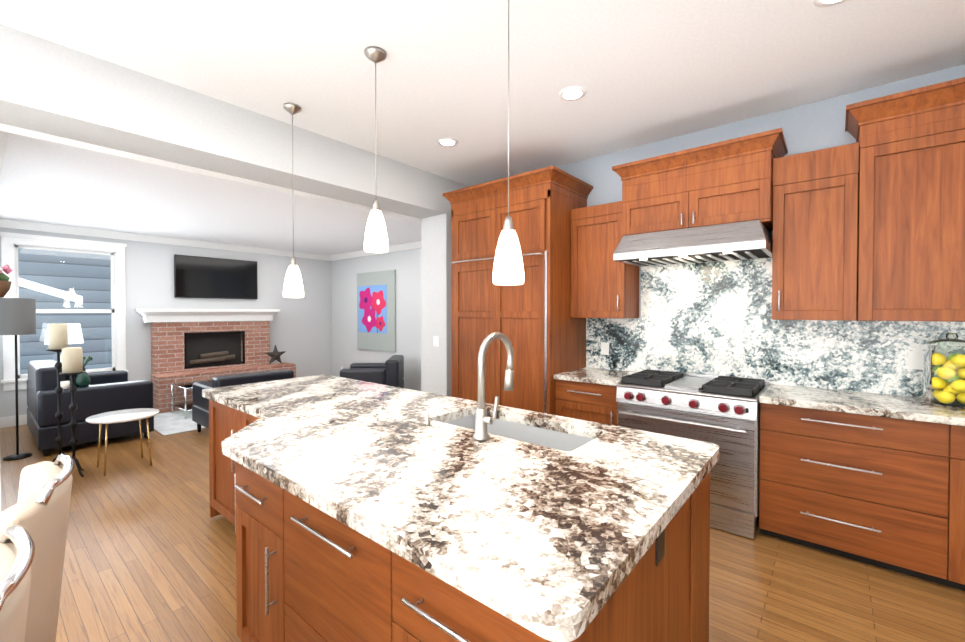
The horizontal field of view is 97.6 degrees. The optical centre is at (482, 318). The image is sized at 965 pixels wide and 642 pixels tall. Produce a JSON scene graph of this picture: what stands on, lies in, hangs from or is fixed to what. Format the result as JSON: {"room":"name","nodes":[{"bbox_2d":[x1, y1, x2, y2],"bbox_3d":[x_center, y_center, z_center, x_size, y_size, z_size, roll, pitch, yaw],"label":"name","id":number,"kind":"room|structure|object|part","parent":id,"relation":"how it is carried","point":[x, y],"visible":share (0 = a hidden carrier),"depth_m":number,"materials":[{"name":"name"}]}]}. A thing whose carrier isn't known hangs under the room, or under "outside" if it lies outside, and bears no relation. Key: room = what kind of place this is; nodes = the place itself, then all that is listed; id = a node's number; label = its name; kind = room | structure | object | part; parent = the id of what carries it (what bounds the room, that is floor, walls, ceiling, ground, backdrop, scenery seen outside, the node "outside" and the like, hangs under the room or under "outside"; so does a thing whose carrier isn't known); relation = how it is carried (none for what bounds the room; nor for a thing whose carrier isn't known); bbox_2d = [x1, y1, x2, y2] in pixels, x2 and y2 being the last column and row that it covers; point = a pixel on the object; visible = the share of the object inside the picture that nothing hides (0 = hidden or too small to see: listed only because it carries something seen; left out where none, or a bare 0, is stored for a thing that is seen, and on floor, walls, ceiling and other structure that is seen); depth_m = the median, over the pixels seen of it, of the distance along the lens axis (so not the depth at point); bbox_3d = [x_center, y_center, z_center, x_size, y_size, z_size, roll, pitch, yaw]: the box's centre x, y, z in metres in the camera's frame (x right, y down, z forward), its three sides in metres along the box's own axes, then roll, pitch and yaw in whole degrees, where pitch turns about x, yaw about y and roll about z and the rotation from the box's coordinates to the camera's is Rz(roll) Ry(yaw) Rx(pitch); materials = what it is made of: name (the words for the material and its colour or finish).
{"room":"living room and kitchen","nodes":[
{"label":"living room and kitchen","id":0,"kind":"room"},
{"bbox_2d":[45,324,83,361],"bbox_3d":[-5.498,0.726,5.559,0.370,1.300,0.370,1,1,40],"label":"table lamp","id":1,"kind":"object","parent":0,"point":[75,336],"visible":0.25,"depth_m":5.51,"materials":[{"name":"white fabric"}]},
{"bbox_2d":[0,227,331,416],"bbox_3d":[-4.688,-0.175,7.034,0.120,3.060,4.920,1,1,40],"label":"wall","id":2,"kind":"structure","parent":0,"point":[301,332],"depth_m":7.32,"materials":[{"name":"grey paint"}]},
{"bbox_2d":[0,139,6,177],"bbox_3d":[-4.477,-1.171,3.853,4.080,0.099,0.084,1,1,40],"label":"crown molding","id":3,"kind":"structure","parent":2,"relation":"attached to","point":[3,142],"depth_m":2.97,"materials":[{"name":"white paint"}]},
{"bbox_2d":[0,414,26,427],"bbox_3d":[-5.625,1.307,5.824,0.014,0.130,1.550,1,1,40],"label":"baseboard","id":4,"kind":"structure","parent":2,"relation":"attached to","point":[9,421],"depth_m":5.37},
{"bbox_2d":[0,232,127,390],"bbox_3d":[-5.687,-0.088,5.797,0.169,2.000,1.240,1,1,40],"label":"window","id":5,"kind":"structure","parent":2,"relation":"in","point":[9,248],"depth_m":5.80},
{"bbox_2d":[0,218,327,260],"bbox_3d":[-4.609,-1.213,6.953,0.085,0.099,4.680,1,1,40],"label":"crown molding","id":6,"kind":"structure","parent":2,"relation":"attached to","point":[6,223],"depth_m":6.34,"materials":[{"name":"white paint"}]},
{"bbox_2d":[174,254,257,298],"bbox_3d":[-4.470,-0.671,7.144,0.057,0.680,1.240,1,1,40],"label":"tv","id":7,"kind":"object","parent":2,"relation":"attached to","point":[204,277],"visible":1,"depth_m":7.07,"materials":[{"name":"black"}]},
{"bbox_2d":[0,133,420,254],"bbox_3d":[-2.998,-1.465,5.607,4.280,0.440,4.680,1,1,40],"label":"ceiling","id":8,"kind":"structure","parent":0,"point":[43,181],"depth_m":4.62,"materials":[{"name":"white paint"}]},
{"bbox_2d":[0,24,469,217],"bbox_3d":[-1.968,-1.402,3.173,0.420,0.500,5.300,1,1,40],"label":"header beam","id":9,"kind":"structure","parent":0,"point":[50,88],"depth_m":2.86,"materials":[{"name":"grey paint"}]},
{"bbox_2d":[0,123,420,221],"bbox_3d":[-1.388,-1.176,4.268,0.085,0.099,4.680,1,1,40],"label":"crown molding","id":10,"kind":"structure","parent":9,"relation":"attached to","point":[5,130],"depth_m":3.10,"materials":[{"name":"white paint"}]},
{"bbox_2d":[331,248,420,390],"bbox_3d":[-1.461,-0.181,7.468,4.280,3.060,0.120,1,1,40],"label":"wall","id":11,"kind":"structure","parent":0,"point":[406,266],"depth_m":7.69,"materials":[{"name":"grey paint"}]},
{"bbox_2d":[328,241,420,260],"bbox_3d":[-1.535,-1.219,7.381,4.080,0.099,0.084,1,1,40],"label":"crown molding","id":12,"kind":"structure","parent":11,"relation":"attached to","point":[412,245],"depth_m":7.83,"materials":[{"name":"white paint"}]},
{"bbox_2d":[357,270,395,351],"bbox_3d":[-1.976,-0.130,7.788,1.140,1.450,0.040,1,1,40],"label":"framed picture","id":13,"kind":"object","parent":11,"relation":"attached to","point":[376,310],"visible":1,"depth_m":7.74,"materials":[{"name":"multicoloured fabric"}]},
{"bbox_2d":[421,213,451,396],"bbox_3d":[-0.418,0.102,5.053,0.420,2.560,0.460,1,1,40],"label":"wall","id":14,"kind":"structure","parent":0,"point":[436,302],"depth_m":4.84,"materials":[{"name":"grey paint"}]},
{"bbox_2d":[433,336,438,346],"bbox_3d":[-0.533,0.265,4.840,0.080,0.120,0.014,1,1,40],"label":"light switch","id":15,"kind":"object","parent":14,"relation":"attached to","point":[436,341],"visible":1,"depth_m":4.83,"materials":[{"name":"white plastic"}]},
{"bbox_2d":[0,413,964,641],"bbox_3d":[-0.981,1.461,2.975,11.040,0.100,6.440,1,1,40],"label":"floor","id":16,"kind":"structure","parent":0,"point":[150,553],"depth_m":2.33,"materials":[{"name":"brown wood"}]},
{"bbox_2d":[0,525,34,641],"bbox_3d":[-0.998,0.927,0.568,0.553,1.035,0.471,-1,1,-44],"label":"dining chair","id":17,"kind":"object","parent":16,"relation":"on","point":[17,548],"visible":1,"depth_m":0.70,"materials":[{"name":"beige fabric"}]},
{"bbox_2d":[0,298,35,460],"bbox_3d":[-4.652,0.599,4.214,0.280,1.590,0.280,1,1,40],"label":"floor lamp","id":18,"kind":"object","parent":16,"relation":"on","point":[17,316],"visible":1,"depth_m":4.16,"materials":[{"name":"grey fabric"}]},
{"bbox_2d":[0,454,74,641],"bbox_3d":[-1.340,0.921,0.997,0.553,1.035,0.471,-1,1,-40],"label":"dining chair","id":19,"kind":"object","parent":16,"relation":"on","point":[38,511],"visible":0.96,"depth_m":1.05,"materials":[{"name":"beige fabric"}]},
{"bbox_3d":[-1.160,0.427,1.143,0.346,0.051,0.092,1,1,40],"label":"handle","id":20,"kind":"part","parent":19,"relation":"part of","materials":[{"name":"beige leather"}]},
{"bbox_2d":[46,323,67,461],"bbox_3d":[-3.826,0.725,3.789,0.217,1.351,0.209,1,1,40],"label":"candle stand","id":21,"kind":"object","parent":16,"relation":"on","point":[57,338],"visible":0.83,"depth_m":3.79,"materials":[{"name":"beige wax"}]},
{"bbox_2d":[59,347,85,476],"bbox_3d":[-3.635,0.831,3.723,0.217,1.141,0.209,1,1,40],"label":"candle stand","id":22,"kind":"object","parent":16,"relation":"on","point":[72,362],"visible":0.98,"depth_m":3.72,"materials":[{"name":"beige wax"}]},
{"bbox_2d":[27,360,153,456],"bbox_3d":[-4.667,0.943,5.013,1.480,0.880,0.940,1,1,40],"label":"sofa","id":23,"kind":"object","parent":16,"relation":"on","point":[105,391],"visible":0.71,"depth_m":4.49,"materials":[{"name":"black leather"}]},
{"bbox_2d":[60,355,92,388],"bbox_3d":[-4.292,0.562,4.461,0.176,0.334,0.256,1,1,40],"label":"decorative vase","id":24,"kind":"object","parent":23,"relation":"on","point":[83,379],"visible":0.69,"depth_m":4.46,"materials":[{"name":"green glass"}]},
{"bbox_3d":[-5.162,0.897,5.418,0.200,0.360,0.930,1,1,40],"label":"arm","id":25,"kind":"part","parent":23,"relation":"part of"},
{"bbox_3d":[-4.670,1.198,5.012,1.480,0.230,0.930,1,1,40],"label":"frame","id":26,"kind":"part","parent":23,"relation":"part of","materials":[{"name":"blue leather"}]},
{"bbox_3d":[-4.178,0.909,4.599,0.200,0.360,0.930,1,1,40],"label":"arm","id":27,"kind":"part","parent":23,"relation":"part of"},
{"bbox_2d":[86,408,159,475],"bbox_3d":[-3.373,1.153,3.976,0.530,0.491,0.530,1,1,40],"label":"side table","id":28,"kind":"object","parent":16,"relation":"on","point":[120,416],"visible":1,"depth_m":3.95,"materials":[{"name":"white stone"}]},
{"bbox_2d":[154,409,205,435],"bbox_3d":[-3.611,1.361,6.144,1.340,0.010,2.000,1,1,40],"label":"living room rug","id":29,"kind":"object","parent":16,"relation":"on","point":[170,423],"visible":0.19,"depth_m":5.47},
{"bbox_2d":[171,379,211,418],"bbox_3d":[-3.874,1.138,6.295,0.622,0.428,1.122,1,1,40],"label":"coffee table","id":30,"kind":"object","parent":29,"relation":"on","point":[185,405],"visible":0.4,"depth_m":5.98,"materials":[{"name":"silver metal"}]},
{"bbox_2d":[135,309,295,413],"bbox_3d":[-4.277,0.604,6.956,0.616,1.505,2.150,1,1,40],"label":"fireplace","id":31,"kind":"object","parent":16,"relation":"on","point":[187,345],"visible":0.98,"depth_m":6.84,"materials":[{"name":"red brick"}]},
{"bbox_2d":[266,344,285,364],"bbox_3d":[-3.669,0.645,7.497,0.035,0.362,0.380,1,1,40],"label":"decor","id":32,"kind":"object","parent":31,"relation":"attached to","point":[275,354],"visible":1,"depth_m":7.49,"materials":[{"name":"grey metal"}]},
{"bbox_2d":[192,369,293,431],"bbox_3d":[-2.924,1.011,5.175,0.870,0.740,0.860,1,1,40],"label":"sofa","id":33,"kind":"object","parent":16,"relation":"on","point":[200,412],"visible":0.35,"depth_m":4.91,"materials":[{"name":"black leather"}]},
{"bbox_3d":[-2.920,1.151,5.174,0.860,0.200,0.860,1,1,40],"label":"frame","id":34,"kind":"part","parent":33,"relation":"part of","materials":[{"name":"blue leather"}]},
{"bbox_3d":[-3.214,0.914,4.967,0.670,0.280,0.170,1,1,40],"label":"arm","id":35,"kind":"part","parent":33,"relation":"part of"},
{"bbox_2d":[340,355,403,387],"bbox_3d":[-1.718,0.991,6.651,0.870,0.740,0.860,0,1,-5],"label":"armchair","id":36,"kind":"object","parent":16,"relation":"on","point":[389,371],"visible":0.6,"depth_m":6.25,"materials":[{"name":"black leather"}]},
{"bbox_3d":[-1.776,0.895,6.298,0.561,0.280,0.561,1,1,40],"label":"arm","id":37,"kind":"part","parent":36,"relation":"part of"},
{"bbox_3d":[-1.838,0.886,6.985,0.561,0.280,0.561,1,1,40],"label":"arm","id":38,"kind":"part","parent":36,"relation":"part of"},
{"bbox_3d":[-1.713,1.131,6.654,1.200,0.200,1.200,1,1,40],"label":"frame","id":39,"kind":"part","parent":36,"relation":"part of","materials":[{"name":"black leather"}]},
{"bbox_2d":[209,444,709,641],"bbox_3d":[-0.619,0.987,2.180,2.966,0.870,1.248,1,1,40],"label":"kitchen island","id":40,"kind":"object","parent":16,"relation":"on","point":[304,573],"depth_m":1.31,"materials":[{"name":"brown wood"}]},
{"bbox_2d":[202,375,719,641],"bbox_3d":[-0.609,0.529,2.190,3.040,0.045,1.290,1,1,40],"label":"island countertop","id":41,"kind":"structure","parent":40,"relation":"on","point":[548,535],"depth_m":1.35,"materials":[{"name":"white stone"}]},
{"bbox_2d":[470,332,513,439],"bbox_3d":[0.077,0.287,1.842,0.129,0.449,0.261,1,1,40],"label":"faucet","id":42,"kind":"object","parent":41,"relation":"on","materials":[{"name":"silver metal"}]},
{"bbox_2d":[450,412,589,447],"bbox_3d":[0.142,0.655,2.015,0.816,0.226,0.376,1,1,40],"label":"sink","id":43,"kind":"object","parent":41,"relation":"in","point":[555,436],"depth_m":2.14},
{"bbox_2d":[451,178,587,414],"bbox_3d":[0.350,0.108,4.251,1.168,2.571,0.700,1,1,40],"label":"tall cabinet","id":44,"kind":"object","parent":16,"relation":"on","point":[537,325],"depth_m":3.87,"materials":[{"name":"brown wood"}]},
{"bbox_2d":[555,379,617,425],"bbox_3d":[1.049,0.963,3.734,0.574,0.875,0.616,1,1,40],"label":"base cabinet","id":45,"kind":"object","parent":16,"relation":"on","point":[592,402],"depth_m":3.49,"materials":[{"name":"brown wood"}]},
{"bbox_2d":[553,367,639,386],"bbox_3d":[1.032,0.506,3.705,0.576,0.040,0.629,1,1,40],"label":"countertop","id":46,"kind":"structure","parent":45,"relation":"on","point":[607,378],"depth_m":3.59,"materials":[{"name":"white stone"}]},
{"bbox_2d":[616,369,769,538],"bbox_3d":[1.569,0.932,3.186,0.914,0.953,0.739,1,1,40],"label":"range","id":47,"kind":"object","parent":16,"relation":"on","point":[722,413],"visible":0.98,"depth_m":2.83,"materials":[{"name":"silver metal"}]},
{"bbox_2d":[759,403,964,590],"bbox_3d":[2.323,0.978,2.672,0.892,0.875,0.616,1,1,40],"label":"base cabinet","id":48,"kind":"object","parent":16,"relation":"on","point":[872,477],"depth_m":2.39,"materials":[{"name":"brown wood"}]},
{"bbox_2d":[759,383,964,426],"bbox_3d":[2.625,0.524,2.377,1.730,0.040,0.629,1,1,40],"label":"countertop","id":49,"kind":"structure","parent":48,"relation":"on","point":[914,409],"depth_m":2.51,"materials":[{"name":"white stone"}]},
{"bbox_2d":[922,333,964,408],"bbox_3d":[2.722,0.294,2.450,0.230,0.418,0.230,1,1,40],"label":"lemon jar","id":50,"kind":"object","parent":49,"relation":"on","point":[944,392],"visible":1,"depth_m":2.45,"materials":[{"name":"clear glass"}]},
{"bbox_2d":[0,0,964,185],"bbox_3d":[0.536,-1.568,1.083,6.100,0.110,5.300,1,1,40],"label":"ceiling","id":51,"kind":"structure","parent":0,"point":[642,72],"depth_m":2.50,"materials":[{"name":"white paint"}]},
{"bbox_2d":[283,103,303,297],"bbox_3d":[-1.384,-0.844,3.085,0.140,1.387,0.140,1,1,40],"label":"pendant light","id":52,"kind":"object","parent":51,"relation":"hanging from","point":[293,285],"visible":1,"depth_m":3.05,"materials":[{"name":"white glass"}]},
{"bbox_2d":[364,46,388,252],"bbox_3d":[-0.616,-0.958,2.443,0.140,1.142,0.140,1,1,40],"label":"pendant light","id":53,"kind":"object","parent":51,"relation":"hanging from","point":[376,239],"visible":1,"depth_m":2.41,"materials":[{"name":"white glass"}]},
{"bbox_2d":[437,137,457,145],"bbox_3d":[-0.305,-1.542,3.699,0.184,0.009,0.184,1,1,40],"label":"recessed light","id":54,"kind":"object","parent":51,"relation":"in","point":[446,141],"visible":0.98,"depth_m":3.68,"materials":[{"name":"white"}]},
{"bbox_2d":[493,0,523,284],"bbox_3d":[0.113,-0.834,1.836,0.140,1.373,0.140,1,1,40],"label":"pendant light","id":55,"kind":"object","parent":51,"relation":"hanging from","point":[508,268],"visible":1,"depth_m":1.80,"materials":[{"name":"white glass"}]},
{"bbox_2d":[559,86,585,100],"bbox_3d":[0.614,-1.530,2.880,0.184,0.009,0.184,1,1,40],"label":"recessed light","id":56,"kind":"object","parent":51,"relation":"in","point":[571,93],"visible":1,"depth_m":2.87,"materials":[{"name":"white"}]},
{"bbox_2d":[813,0,845,6],"bbox_3d":[1.659,-1.518,1.970,0.184,0.009,0.184,1,1,40],"label":"recessed light","id":57,"kind":"object","parent":51,"relation":"in","point":[822,3],"visible":0.96,"depth_m":2.03,"materials":[{"name":"white"}]},
{"bbox_2d":[557,64,964,400],"bbox_3d":[2.444,-0.128,3.626,6.640,3.060,1.020,1,1,40],"label":"wall","id":58,"kind":"structure","parent":0,"point":[817,125],"depth_m":3.13,"materials":[{"name":"grey paint"}]},
{"bbox_2d":[570,202,638,317],"bbox_3d":[1.109,-0.496,3.840,0.506,0.990,0.346,1,1,40],"label":"upper cabinet","id":59,"kind":"object","parent":58,"relation":"attached to","point":[601,286],"depth_m":3.71,"materials":[{"name":"brown wood"}]},
{"bbox_2d":[618,145,773,240],"bbox_3d":[1.675,-0.902,3.317,1.018,0.486,0.416,1,1,40],"label":"upper cabinet","id":60,"kind":"object","parent":58,"relation":"attached to","point":[735,187],"depth_m":3.10,"materials":[{"name":"brown wood"}]},
{"bbox_2d":[613,220,772,266],"bbox_3d":[1.607,-0.548,3.237,1.006,0.214,0.589,1,1,40],"label":"range hood","id":61,"kind":"object","parent":60,"relation":"attached to","point":[745,240],"visible":0.98,"depth_m":3.02,"materials":[{"name":"silver metal"}]},
{"bbox_2d":[586,231,964,399],"bbox_3d":[2.259,-0.078,3.099,3.228,1.145,0.020,1,1,40],"label":"backsplash","id":62,"kind":"structure","parent":58,"relation":"attached to","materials":[{"name":"stone"}]},
{"bbox_2d":[770,129,877,320],"bbox_3d":[2.287,-0.553,2.857,0.509,1.130,0.346,1,1,40],"label":"upper cabinet","id":63,"kind":"object","parent":58,"relation":"attached to","point":[869,225],"depth_m":2.71,"materials":[{"name":"brown wood"}]},
{"bbox_2d":[845,97,964,321],"bbox_3d":[2.844,-0.586,2.392,1.213,1.210,0.346,1,1,40],"label":"upper cabinet","id":64,"kind":"object","parent":58,"relation":"attached to","point":[921,152],"depth_m":2.44,"materials":[{"name":"brown wood"}]},
{"bbox_3d":[-4.535,-0.130,3.782,4.280,3.060,0.120,1,1,40],"label":"wall","id":65,"kind":"structure","parent":0,"visible":0},
{"bbox_2d":[0,479,0,511],"bbox_3d":[-2.917,0.139,2.439,0.110,2.559,0.155,1,1,40],"label":"door frame","id":66,"kind":"structure","parent":65,"relation":"attached to","point":[0,495],"depth_m":2.48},
{"bbox_2d":[0,261,12,296],"bbox_3d":[-2.749,-0.070,2.344,0.265,0.940,0.191,1,1,40],"label":"potted plant","id":67,"kind":"object","parent":65,"relation":"attached to","point":[5,284],"visible":1,"depth_m":2.34,"materials":[{"name":"brown ceramic"}]},
{"label":"outside","id":68,"kind":"structure","parent":0,"visible":0},
{"bbox_2d":[18,248,111,373],"bbox_3d":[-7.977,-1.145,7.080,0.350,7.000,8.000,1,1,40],"label":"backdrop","id":69,"kind":"structure","parent":68,"point":[94,330],"depth_m":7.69,"materials":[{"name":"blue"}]}
]}

